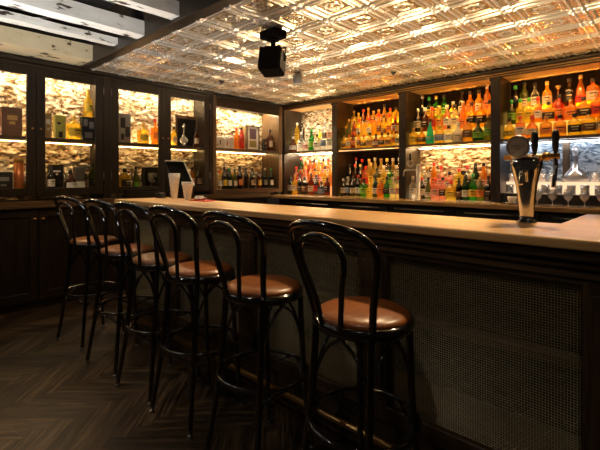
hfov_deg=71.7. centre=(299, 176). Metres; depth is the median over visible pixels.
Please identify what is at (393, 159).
bottle
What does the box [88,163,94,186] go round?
bottle
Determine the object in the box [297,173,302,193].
bottle
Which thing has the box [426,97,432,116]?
bottle
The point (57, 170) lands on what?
carton
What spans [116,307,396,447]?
rail
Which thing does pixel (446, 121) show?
bottle
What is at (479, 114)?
bottle
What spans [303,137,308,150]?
bottle
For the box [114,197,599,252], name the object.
countertop
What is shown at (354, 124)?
bottle
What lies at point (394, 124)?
bottle
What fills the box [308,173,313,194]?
bottle
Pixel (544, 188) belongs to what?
glass
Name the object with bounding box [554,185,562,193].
glass
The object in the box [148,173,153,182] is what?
stemmed glass
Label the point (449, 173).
bottle
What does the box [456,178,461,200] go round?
bottle
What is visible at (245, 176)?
bottle
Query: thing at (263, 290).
bar stool
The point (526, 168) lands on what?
tap
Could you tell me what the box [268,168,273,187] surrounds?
bottle
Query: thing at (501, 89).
shelving
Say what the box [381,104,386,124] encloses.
bottle
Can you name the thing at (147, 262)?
bar stool
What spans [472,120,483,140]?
bottle
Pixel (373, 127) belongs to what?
bottle
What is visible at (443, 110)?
bottle
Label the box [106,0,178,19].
joist
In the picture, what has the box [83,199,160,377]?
bar stool
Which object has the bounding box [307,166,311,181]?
bottle
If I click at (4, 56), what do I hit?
crown molding
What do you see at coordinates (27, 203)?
countertop
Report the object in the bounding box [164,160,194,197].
screen
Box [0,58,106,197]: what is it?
upper cabinet
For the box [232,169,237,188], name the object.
bottle
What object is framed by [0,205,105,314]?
base cabinet
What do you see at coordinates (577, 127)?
bottle
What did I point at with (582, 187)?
glass
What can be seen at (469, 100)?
bottle
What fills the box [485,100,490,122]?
bottle
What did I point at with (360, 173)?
bottle
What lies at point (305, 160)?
bottle
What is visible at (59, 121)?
carton
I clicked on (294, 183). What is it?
bottle
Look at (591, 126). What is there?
bottle
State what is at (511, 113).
bottle
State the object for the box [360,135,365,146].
bottle
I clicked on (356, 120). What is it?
bottle
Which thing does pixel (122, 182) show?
bottle
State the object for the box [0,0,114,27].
ceiling
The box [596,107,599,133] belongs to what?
bottle
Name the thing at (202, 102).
upper cabinet
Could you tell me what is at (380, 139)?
bottle
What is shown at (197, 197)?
dish
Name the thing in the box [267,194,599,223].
countertop
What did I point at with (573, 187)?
glass
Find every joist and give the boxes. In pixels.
[0,0,144,38]
[0,9,117,46]
[0,25,92,65]
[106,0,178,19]
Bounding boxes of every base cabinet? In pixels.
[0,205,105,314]
[215,197,267,203]
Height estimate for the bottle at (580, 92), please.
0.307 m
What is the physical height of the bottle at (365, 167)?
0.300 m
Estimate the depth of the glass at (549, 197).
3.86 m
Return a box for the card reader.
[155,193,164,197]
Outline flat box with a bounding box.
[123,194,154,197]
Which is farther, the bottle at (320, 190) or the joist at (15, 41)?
the bottle at (320, 190)
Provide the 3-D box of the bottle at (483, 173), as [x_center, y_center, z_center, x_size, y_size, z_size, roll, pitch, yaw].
[2.054,0.003,4.644,0.088,0.325,0.088,0,0,43]
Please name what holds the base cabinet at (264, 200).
on the floor
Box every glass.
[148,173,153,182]
[506,184,513,192]
[508,173,513,180]
[536,189,541,204]
[539,173,545,181]
[541,185,549,193]
[548,189,556,205]
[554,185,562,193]
[563,189,572,205]
[567,185,575,194]
[579,190,589,206]
[580,185,589,194]
[590,173,599,181]
[594,185,599,194]
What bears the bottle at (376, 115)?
on the shelving at (501, 89)
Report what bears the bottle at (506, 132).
on the shelving at (501, 89)
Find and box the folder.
[189,199,214,201]
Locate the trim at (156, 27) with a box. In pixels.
[79,0,242,69]
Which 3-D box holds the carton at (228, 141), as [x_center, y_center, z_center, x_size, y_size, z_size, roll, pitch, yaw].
[-1.018,-0.481,5.852,0.092,0.170,0.148,0,0,43]
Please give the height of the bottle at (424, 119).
0.300 m
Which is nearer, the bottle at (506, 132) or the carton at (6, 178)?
the carton at (6, 178)
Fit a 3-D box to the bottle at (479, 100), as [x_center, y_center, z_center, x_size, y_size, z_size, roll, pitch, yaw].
[2.070,-0.856,4.796,0.092,0.300,0.092,0,0,43]
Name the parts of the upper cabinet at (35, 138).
glass door, glass door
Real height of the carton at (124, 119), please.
0.330 m
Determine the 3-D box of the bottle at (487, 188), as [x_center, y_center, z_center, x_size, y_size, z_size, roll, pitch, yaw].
[2.036,0.127,4.486,0.086,0.278,0.086,0,0,43]
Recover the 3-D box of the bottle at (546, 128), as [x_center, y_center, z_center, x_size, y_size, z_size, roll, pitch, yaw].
[2.437,-0.501,4.110,0.107,0.210,0.085,0,0,43]
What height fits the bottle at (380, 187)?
0.238 m
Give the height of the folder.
0.008 m
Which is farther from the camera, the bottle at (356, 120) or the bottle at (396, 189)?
the bottle at (356, 120)
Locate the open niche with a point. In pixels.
(271, 113)
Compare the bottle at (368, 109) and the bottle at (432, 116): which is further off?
the bottle at (368, 109)
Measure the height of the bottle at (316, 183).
0.300 m
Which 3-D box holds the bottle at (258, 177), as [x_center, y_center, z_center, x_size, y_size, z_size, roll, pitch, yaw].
[-0.613,0.018,6.209,0.081,0.299,0.081,0,0,23]
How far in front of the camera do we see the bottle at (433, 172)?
5.01 m
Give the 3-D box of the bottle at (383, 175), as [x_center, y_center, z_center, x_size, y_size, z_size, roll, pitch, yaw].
[1.117,-0.004,5.524,0.092,0.300,0.092,0,0,43]
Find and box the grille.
[258,45,278,66]
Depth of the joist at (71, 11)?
3.02 m
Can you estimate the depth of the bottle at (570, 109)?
4.05 m
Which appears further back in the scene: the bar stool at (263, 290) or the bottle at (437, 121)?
the bottle at (437, 121)
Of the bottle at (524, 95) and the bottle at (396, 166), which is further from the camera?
the bottle at (396, 166)
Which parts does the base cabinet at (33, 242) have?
panel door, panel door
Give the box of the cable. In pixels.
[35,17,53,18]
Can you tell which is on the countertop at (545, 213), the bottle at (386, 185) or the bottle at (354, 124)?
the bottle at (386, 185)
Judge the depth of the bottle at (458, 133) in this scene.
4.67 m
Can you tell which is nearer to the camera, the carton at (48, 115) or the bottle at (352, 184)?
the carton at (48, 115)
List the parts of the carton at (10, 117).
printed panel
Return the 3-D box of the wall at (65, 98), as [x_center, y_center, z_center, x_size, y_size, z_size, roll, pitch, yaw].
[-2.145,-0.440,5.072,0.068,1.420,5.656,0,0,43]
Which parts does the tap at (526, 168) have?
spout, spout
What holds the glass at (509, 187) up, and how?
on the shelving at (501, 89)
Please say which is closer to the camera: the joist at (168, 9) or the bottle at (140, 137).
the joist at (168, 9)
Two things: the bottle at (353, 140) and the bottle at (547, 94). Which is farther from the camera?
the bottle at (353, 140)
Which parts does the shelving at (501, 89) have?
shelf, shelf, cornice, shelf, backing panel, shelf, backing panel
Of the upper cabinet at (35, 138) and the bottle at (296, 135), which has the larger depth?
the bottle at (296, 135)
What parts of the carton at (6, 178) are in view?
printed panel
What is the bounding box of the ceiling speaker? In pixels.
[258,26,286,77]
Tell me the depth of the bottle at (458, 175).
4.81 m
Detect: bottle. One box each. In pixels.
[46,166,54,187]
[64,170,76,187]
[66,115,80,139]
[83,89,92,116]
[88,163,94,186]
[119,168,130,186]
[132,166,139,186]
[137,123,148,143]
[151,119,157,143]
[171,127,176,144]
[190,167,194,183]
[193,129,198,146]
[196,167,201,184]
[217,171,221,188]
[221,167,227,188]
[227,168,231,188]
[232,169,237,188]
[234,128,238,148]
[237,166,242,188]
[239,127,243,148]
[243,167,248,187]
[249,168,254,187]
[256,168,261,187]
[262,168,267,187]
[267,129,272,150]
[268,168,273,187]
[288,175,292,193]
[289,136,296,151]
[292,175,296,193]
[295,123,298,142]
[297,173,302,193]
[298,132,303,150]
[299,123,304,141]
[299,158,303,172]
[301,177,307,194]
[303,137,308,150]
[303,159,306,176]
[305,124,310,142]
[307,159,311,173]
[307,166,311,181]
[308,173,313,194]
[309,129,313,150]
[311,159,315,172]
[312,169,317,180]
[313,134,319,149]
[313,175,318,194]
[316,130,321,141]
[317,166,322,184]
[317,181,323,194]
[320,129,325,149]
[321,159,325,176]
[322,122,326,139]
[322,166,327,181]
[324,175,329,194]
[325,158,329,176]
[326,121,331,137]
[326,126,331,148]
[327,166,331,185]
[341,136,345,148]
[341,179,344,195]
[345,177,349,195]
[346,119,351,137]
[346,135,350,147]
[347,164,351,182]
[350,176,354,195]
[351,119,355,136]
[351,132,355,147]
[352,164,357,182]
[353,158,358,171]
[355,113,361,126]
[355,175,360,196]
[356,119,359,136]
[356,132,360,147]
[357,164,362,183]
[360,119,366,136]
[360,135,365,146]
[360,179,367,196]
[361,109,365,126]
[361,159,364,176]
[362,166,367,183]
[365,108,369,126]
[365,132,373,146]
[366,118,371,135]
[366,159,371,176]
[366,183,371,196]
[368,163,373,186]
[370,111,374,125]
[371,117,376,135]
[371,158,376,175]
[372,134,377,146]
[372,168,380,183]
[372,175,377,196]
[375,109,381,123]
[376,114,380,134]
[377,179,383,197]
[378,133,384,145]
[380,165,386,183]
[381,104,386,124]
[381,115,385,132]
[384,132,390,145]
[384,177,389,197]
[386,114,391,134]
[387,165,392,187]
[389,177,394,197]
[391,117,398,133]
[391,128,395,145]
[391,158,395,176]
[393,165,398,187]
[395,131,398,144]
[395,177,398,197]
[409,128,417,144]
[409,176,415,198]
[414,108,420,131]
[417,127,425,143]
[419,96,425,116]
[420,177,424,198]
[421,108,427,131]
[423,166,430,185]
[425,177,430,198]
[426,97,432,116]
[426,119,433,143]
[428,107,435,130]
[430,179,439,199]
[431,163,436,188]
[433,96,439,118]
[434,124,443,142]
[435,106,442,129]
[437,166,444,188]
[439,177,445,199]
[440,95,447,118]
[443,105,450,129]
[443,125,452,142]
[444,172,453,188]
[445,181,455,199]
[448,101,457,117]
[451,104,458,128]
[453,122,462,141]
[453,168,463,190]
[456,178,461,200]
[458,90,465,116]
[459,102,466,128]
[462,175,468,200]
[463,119,472,140]
[463,165,470,183]
[466,91,473,114]
[467,102,474,127]
[469,174,476,200]
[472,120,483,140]
[472,163,478,185]
[475,90,482,111]
[475,104,484,127]
[476,177,483,200]
[479,163,487,185]
[483,85,490,110]
[484,114,490,139]
[484,176,490,201]
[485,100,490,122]
[503,118,514,138]
[507,100,515,124]
[511,85,519,109]
[515,116,525,137]
[516,99,524,122]
[520,82,528,110]
[524,98,532,123]
[525,115,538,137]
[530,83,539,109]
[533,97,541,122]
[539,116,552,136]
[542,81,551,108]
[542,102,554,121]
[552,85,563,107]
[553,114,566,135]
[554,94,563,120]
[564,78,574,106]
[564,99,576,119]
[567,113,580,134]
[575,75,585,105]
[577,97,590,118]
[581,110,595,134]
[586,78,598,103]
[590,93,599,117]
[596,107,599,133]
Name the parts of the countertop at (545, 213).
handle, fridge door, handle, fridge door, handle, fridge door, handle, fridge door, fridge door, handle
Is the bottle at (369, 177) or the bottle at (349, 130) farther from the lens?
the bottle at (349, 130)
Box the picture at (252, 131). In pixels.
[250,129,255,138]
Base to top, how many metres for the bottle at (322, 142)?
0.300 m
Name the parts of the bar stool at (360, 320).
leg, backrest, leg, seat frame, seat, leg, leg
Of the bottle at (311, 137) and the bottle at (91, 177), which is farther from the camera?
the bottle at (311, 137)
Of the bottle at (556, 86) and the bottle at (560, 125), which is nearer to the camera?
the bottle at (560, 125)
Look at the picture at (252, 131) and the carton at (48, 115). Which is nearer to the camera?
the carton at (48, 115)
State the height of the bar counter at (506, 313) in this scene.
1.060 m
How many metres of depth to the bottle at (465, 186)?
4.63 m
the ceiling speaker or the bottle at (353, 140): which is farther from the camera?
the bottle at (353, 140)
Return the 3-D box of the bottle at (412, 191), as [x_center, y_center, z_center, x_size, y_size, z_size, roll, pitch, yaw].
[1.386,0.127,5.097,0.086,0.278,0.086,0,0,43]
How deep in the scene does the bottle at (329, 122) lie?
6.14 m
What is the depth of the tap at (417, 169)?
4.70 m
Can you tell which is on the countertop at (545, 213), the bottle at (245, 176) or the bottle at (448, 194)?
the bottle at (448, 194)
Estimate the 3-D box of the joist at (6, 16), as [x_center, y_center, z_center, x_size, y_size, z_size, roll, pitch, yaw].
[-2.672,-1.208,2.633,0.108,0.060,2.978,0,0,43]
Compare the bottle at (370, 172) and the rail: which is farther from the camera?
the bottle at (370, 172)
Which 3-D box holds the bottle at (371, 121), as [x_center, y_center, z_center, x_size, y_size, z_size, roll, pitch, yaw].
[1.024,-0.812,5.779,0.082,0.214,0.082,0,0,43]
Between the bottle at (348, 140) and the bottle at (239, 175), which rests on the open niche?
the bottle at (239, 175)
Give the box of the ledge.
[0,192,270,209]
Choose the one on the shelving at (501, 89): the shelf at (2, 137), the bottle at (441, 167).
the bottle at (441, 167)
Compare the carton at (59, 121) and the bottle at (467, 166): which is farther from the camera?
the bottle at (467, 166)
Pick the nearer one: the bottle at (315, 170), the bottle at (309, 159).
the bottle at (315, 170)
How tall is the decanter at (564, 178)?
0.358 m
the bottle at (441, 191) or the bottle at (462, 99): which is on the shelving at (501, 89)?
the bottle at (462, 99)
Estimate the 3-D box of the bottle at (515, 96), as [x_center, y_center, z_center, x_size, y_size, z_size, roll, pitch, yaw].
[2.353,-0.852,4.532,0.089,0.292,0.087,0,0,43]
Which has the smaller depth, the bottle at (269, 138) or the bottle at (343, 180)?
the bottle at (343, 180)
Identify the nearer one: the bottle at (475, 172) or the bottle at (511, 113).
the bottle at (511, 113)
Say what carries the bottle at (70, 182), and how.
on the upper cabinet at (35, 138)
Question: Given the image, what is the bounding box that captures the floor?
[0,290,364,449]
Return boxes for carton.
[0,106,21,135]
[0,172,12,188]
[46,113,51,137]
[47,165,63,187]
[53,115,65,138]
[73,167,84,187]
[79,116,94,139]
[119,113,130,142]
[142,167,157,185]
[217,136,223,147]
[224,136,233,148]
[262,139,266,150]
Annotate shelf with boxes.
[0,135,94,144]
[119,142,202,150]
[217,148,277,153]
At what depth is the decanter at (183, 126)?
5.37 m
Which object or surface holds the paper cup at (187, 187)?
on the bar counter at (506, 313)
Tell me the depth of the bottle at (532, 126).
4.17 m
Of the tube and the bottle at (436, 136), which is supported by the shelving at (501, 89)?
the bottle at (436, 136)
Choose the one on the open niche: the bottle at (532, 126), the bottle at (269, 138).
the bottle at (269, 138)
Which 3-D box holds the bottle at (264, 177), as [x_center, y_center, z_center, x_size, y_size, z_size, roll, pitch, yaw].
[-0.545,0.013,6.471,0.083,0.309,0.083,0,0,23]
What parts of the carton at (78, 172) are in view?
printed panel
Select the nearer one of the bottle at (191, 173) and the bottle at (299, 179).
the bottle at (191, 173)
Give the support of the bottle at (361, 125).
on the shelving at (501, 89)
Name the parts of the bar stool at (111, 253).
leg, backrest, leg, seat frame, seat, leg, leg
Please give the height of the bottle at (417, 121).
0.300 m
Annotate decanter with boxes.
[179,126,187,145]
[562,146,589,181]
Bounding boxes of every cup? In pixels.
[168,173,179,198]
[182,182,193,199]
[505,196,517,203]
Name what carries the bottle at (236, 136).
on the open niche
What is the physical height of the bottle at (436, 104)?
0.300 m
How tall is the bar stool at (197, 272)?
1.130 m
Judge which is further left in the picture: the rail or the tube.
the tube
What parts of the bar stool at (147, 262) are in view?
leg, backrest, leg, seat frame, seat, leg, leg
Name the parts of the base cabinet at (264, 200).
panel door, panel door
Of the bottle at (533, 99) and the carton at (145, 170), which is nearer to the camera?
the bottle at (533, 99)
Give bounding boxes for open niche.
[212,94,281,193]
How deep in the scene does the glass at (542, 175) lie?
4.27 m
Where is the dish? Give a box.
[193,196,205,199]
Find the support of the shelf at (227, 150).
attached to the open niche
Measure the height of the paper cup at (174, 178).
0.221 m
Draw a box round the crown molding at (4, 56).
[0,53,213,94]
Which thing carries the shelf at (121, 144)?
attached to the upper cabinet at (202, 102)
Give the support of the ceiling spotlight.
attached to the ceiling at (337, 47)
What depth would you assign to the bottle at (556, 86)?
4.24 m
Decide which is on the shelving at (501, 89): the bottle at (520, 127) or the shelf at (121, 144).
the bottle at (520, 127)
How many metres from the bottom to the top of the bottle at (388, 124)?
0.270 m
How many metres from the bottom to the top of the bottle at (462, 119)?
0.315 m
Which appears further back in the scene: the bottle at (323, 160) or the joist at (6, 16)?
the bottle at (323, 160)
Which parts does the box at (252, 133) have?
caption panel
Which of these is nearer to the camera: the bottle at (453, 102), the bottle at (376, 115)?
the bottle at (453, 102)
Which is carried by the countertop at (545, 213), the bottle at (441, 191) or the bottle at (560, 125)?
the bottle at (441, 191)
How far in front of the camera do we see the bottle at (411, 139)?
5.07 m
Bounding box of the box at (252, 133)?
[245,125,259,149]
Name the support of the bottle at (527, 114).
on the shelving at (501, 89)
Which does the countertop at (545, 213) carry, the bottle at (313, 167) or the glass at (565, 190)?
the glass at (565, 190)
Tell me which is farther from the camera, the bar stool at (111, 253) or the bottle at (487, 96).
the bottle at (487, 96)
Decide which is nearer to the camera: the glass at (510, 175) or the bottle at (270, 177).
the glass at (510, 175)
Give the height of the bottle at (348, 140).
0.192 m
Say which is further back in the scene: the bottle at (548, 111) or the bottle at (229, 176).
the bottle at (229, 176)
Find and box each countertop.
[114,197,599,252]
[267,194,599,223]
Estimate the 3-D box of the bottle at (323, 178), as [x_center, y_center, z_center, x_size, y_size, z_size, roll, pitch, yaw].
[0.376,-0.015,6.220,0.092,0.300,0.092,0,0,43]
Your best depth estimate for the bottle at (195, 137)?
5.45 m
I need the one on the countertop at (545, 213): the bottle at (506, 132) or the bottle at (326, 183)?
the bottle at (326, 183)
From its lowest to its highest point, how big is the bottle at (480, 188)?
0.264 m
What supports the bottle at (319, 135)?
on the shelving at (501, 89)
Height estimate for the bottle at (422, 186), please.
0.264 m
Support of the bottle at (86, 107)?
on the carton at (87, 124)
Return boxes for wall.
[0,71,279,199]
[301,69,599,190]
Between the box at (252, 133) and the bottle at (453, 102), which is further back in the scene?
the box at (252, 133)
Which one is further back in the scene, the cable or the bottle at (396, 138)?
the bottle at (396, 138)
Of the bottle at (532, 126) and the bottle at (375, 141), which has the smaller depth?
the bottle at (532, 126)
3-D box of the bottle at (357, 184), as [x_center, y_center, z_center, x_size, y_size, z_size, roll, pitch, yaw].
[0.792,0.119,5.655,0.079,0.292,0.079,0,0,43]
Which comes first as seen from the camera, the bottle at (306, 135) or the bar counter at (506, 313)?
the bar counter at (506, 313)
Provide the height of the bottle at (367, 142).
0.196 m
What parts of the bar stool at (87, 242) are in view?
leg, backrest, leg, seat frame, seat, leg, leg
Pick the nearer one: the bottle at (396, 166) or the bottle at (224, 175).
the bottle at (396, 166)
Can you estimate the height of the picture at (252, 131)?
0.150 m
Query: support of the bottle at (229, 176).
on the open niche
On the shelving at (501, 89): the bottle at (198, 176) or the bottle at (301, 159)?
the bottle at (301, 159)
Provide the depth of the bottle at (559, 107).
4.12 m
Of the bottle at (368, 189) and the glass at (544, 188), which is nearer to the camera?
the glass at (544, 188)
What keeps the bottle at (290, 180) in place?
on the countertop at (545, 213)
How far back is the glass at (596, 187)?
3.83 m
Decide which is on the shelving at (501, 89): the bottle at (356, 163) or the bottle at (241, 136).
the bottle at (356, 163)
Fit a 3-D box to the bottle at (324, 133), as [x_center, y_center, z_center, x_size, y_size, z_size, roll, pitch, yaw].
[0.371,-0.675,6.225,0.092,0.300,0.092,0,0,43]
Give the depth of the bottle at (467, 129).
4.60 m
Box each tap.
[403,153,423,200]
[504,130,559,223]
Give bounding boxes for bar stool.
[54,196,124,349]
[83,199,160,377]
[113,202,200,405]
[147,205,243,439]
[202,210,313,449]
[288,219,422,449]
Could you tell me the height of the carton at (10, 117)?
0.270 m
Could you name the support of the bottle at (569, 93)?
on the shelving at (501, 89)
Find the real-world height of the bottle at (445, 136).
0.199 m
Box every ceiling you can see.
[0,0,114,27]
[91,0,599,104]
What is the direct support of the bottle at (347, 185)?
on the countertop at (545, 213)
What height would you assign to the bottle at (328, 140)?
0.340 m
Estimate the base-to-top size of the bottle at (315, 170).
0.265 m
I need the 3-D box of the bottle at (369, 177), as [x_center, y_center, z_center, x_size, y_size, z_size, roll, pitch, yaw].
[0.970,-0.025,5.662,0.076,0.340,0.076,0,0,43]
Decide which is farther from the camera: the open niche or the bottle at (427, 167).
the open niche
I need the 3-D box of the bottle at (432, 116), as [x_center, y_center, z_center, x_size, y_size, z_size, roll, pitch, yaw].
[1.611,-0.706,5.059,0.092,0.300,0.092,0,0,43]
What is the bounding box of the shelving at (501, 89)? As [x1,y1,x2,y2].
[280,52,599,205]
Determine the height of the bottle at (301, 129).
0.325 m
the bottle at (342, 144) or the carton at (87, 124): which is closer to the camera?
the carton at (87, 124)
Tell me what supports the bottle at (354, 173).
on the shelving at (501, 89)
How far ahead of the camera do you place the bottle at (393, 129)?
5.27 m
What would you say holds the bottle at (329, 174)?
on the shelving at (501, 89)
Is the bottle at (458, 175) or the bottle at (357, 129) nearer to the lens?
the bottle at (458, 175)
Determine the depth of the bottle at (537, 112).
4.25 m
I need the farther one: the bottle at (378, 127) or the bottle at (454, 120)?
the bottle at (378, 127)
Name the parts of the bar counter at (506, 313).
moulding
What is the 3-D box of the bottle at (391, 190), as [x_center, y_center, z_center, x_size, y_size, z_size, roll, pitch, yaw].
[1.181,0.131,5.289,0.083,0.270,0.083,0,0,43]
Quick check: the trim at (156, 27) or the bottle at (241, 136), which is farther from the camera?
the bottle at (241, 136)
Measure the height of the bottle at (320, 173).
0.300 m
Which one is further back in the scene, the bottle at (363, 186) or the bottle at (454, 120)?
the bottle at (363, 186)
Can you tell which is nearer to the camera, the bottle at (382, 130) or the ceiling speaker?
the ceiling speaker
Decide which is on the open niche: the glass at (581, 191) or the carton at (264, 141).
the carton at (264, 141)
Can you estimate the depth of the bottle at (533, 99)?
4.39 m
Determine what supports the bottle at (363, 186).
on the countertop at (545, 213)
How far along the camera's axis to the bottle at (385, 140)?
5.32 m
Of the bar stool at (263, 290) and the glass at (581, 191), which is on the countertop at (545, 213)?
the glass at (581, 191)
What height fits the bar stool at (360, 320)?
1.130 m
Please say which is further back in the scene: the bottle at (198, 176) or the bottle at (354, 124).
the bottle at (354, 124)
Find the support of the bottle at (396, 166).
on the shelving at (501, 89)
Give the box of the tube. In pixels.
[13,157,23,188]
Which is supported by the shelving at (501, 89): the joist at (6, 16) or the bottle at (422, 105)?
the bottle at (422, 105)
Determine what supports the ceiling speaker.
hanging from the ceiling at (337, 47)
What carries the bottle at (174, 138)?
on the upper cabinet at (202, 102)
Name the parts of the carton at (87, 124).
printed panel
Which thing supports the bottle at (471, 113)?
on the shelving at (501, 89)
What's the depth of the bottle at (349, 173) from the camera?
5.87 m
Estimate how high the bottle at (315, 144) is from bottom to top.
0.238 m
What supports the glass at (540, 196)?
on the countertop at (545, 213)
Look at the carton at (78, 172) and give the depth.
4.41 m
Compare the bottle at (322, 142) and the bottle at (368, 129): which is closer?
the bottle at (368, 129)
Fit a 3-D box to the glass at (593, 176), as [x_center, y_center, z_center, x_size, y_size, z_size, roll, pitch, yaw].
[2.837,0.004,3.990,0.078,0.090,0.078,0,0,43]
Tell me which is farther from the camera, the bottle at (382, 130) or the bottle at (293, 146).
the bottle at (293, 146)
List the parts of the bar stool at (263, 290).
leg, backrest, leg, seat frame, seat, leg, leg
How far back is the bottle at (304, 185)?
6.29 m
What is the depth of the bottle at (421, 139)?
4.98 m
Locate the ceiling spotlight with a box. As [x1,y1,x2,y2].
[293,73,301,84]
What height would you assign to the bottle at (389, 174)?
0.300 m
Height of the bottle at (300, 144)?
0.300 m
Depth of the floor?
2.35 m
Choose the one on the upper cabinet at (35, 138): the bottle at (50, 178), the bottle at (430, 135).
the bottle at (50, 178)
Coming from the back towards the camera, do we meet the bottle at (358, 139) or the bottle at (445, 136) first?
the bottle at (358, 139)
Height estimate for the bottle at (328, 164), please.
0.300 m
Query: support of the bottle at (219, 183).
on the open niche
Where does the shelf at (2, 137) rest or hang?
attached to the upper cabinet at (35, 138)
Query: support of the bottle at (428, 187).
on the countertop at (545, 213)
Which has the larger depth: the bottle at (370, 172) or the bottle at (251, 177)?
the bottle at (251, 177)
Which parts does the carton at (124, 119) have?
printed panel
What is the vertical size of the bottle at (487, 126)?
0.285 m
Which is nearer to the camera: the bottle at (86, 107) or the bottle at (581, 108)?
the bottle at (581, 108)
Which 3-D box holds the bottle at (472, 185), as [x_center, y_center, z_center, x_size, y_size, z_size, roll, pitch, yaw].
[1.915,0.115,4.600,0.081,0.301,0.081,0,0,43]
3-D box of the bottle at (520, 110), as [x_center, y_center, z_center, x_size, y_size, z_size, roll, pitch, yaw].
[2.327,-0.691,4.386,0.083,0.270,0.083,0,0,43]
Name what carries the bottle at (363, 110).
on the shelving at (501, 89)
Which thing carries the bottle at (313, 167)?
on the shelving at (501, 89)
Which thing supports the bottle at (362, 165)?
on the shelving at (501, 89)
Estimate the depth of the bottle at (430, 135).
4.92 m
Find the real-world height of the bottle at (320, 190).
0.204 m
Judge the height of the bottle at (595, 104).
0.238 m
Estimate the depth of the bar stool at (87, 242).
3.17 m
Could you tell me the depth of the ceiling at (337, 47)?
3.50 m
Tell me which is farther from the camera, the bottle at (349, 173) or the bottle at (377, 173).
the bottle at (349, 173)
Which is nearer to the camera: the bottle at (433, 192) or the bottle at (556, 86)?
the bottle at (556, 86)
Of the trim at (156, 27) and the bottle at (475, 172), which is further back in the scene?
the bottle at (475, 172)
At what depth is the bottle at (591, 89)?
4.03 m
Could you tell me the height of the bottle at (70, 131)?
0.255 m
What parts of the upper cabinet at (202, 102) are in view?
glass door, framed panel, glass door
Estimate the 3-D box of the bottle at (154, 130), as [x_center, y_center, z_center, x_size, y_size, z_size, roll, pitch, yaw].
[-1.766,-0.552,5.055,0.097,0.315,0.097,0,0,23]
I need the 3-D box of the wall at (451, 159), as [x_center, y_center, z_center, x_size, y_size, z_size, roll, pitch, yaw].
[2.192,-0.440,4.894,6.692,1.420,0.069,0,0,43]
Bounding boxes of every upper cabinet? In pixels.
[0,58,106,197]
[107,77,211,197]
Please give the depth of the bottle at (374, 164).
5.74 m
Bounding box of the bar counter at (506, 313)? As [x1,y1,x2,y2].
[114,197,599,449]
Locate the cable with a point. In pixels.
(35, 17)
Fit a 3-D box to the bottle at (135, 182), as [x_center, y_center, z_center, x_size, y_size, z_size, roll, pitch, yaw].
[-1.930,0.008,4.882,0.085,0.268,0.086,0,0,23]
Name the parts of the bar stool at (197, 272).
leg, backrest, leg, seat frame, seat, leg, leg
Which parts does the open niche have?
post, post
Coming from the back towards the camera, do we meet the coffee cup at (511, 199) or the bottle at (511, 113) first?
the bottle at (511, 113)
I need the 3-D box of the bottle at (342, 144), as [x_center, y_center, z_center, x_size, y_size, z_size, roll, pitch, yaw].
[0.618,-0.488,5.819,0.098,0.184,0.098,0,0,43]

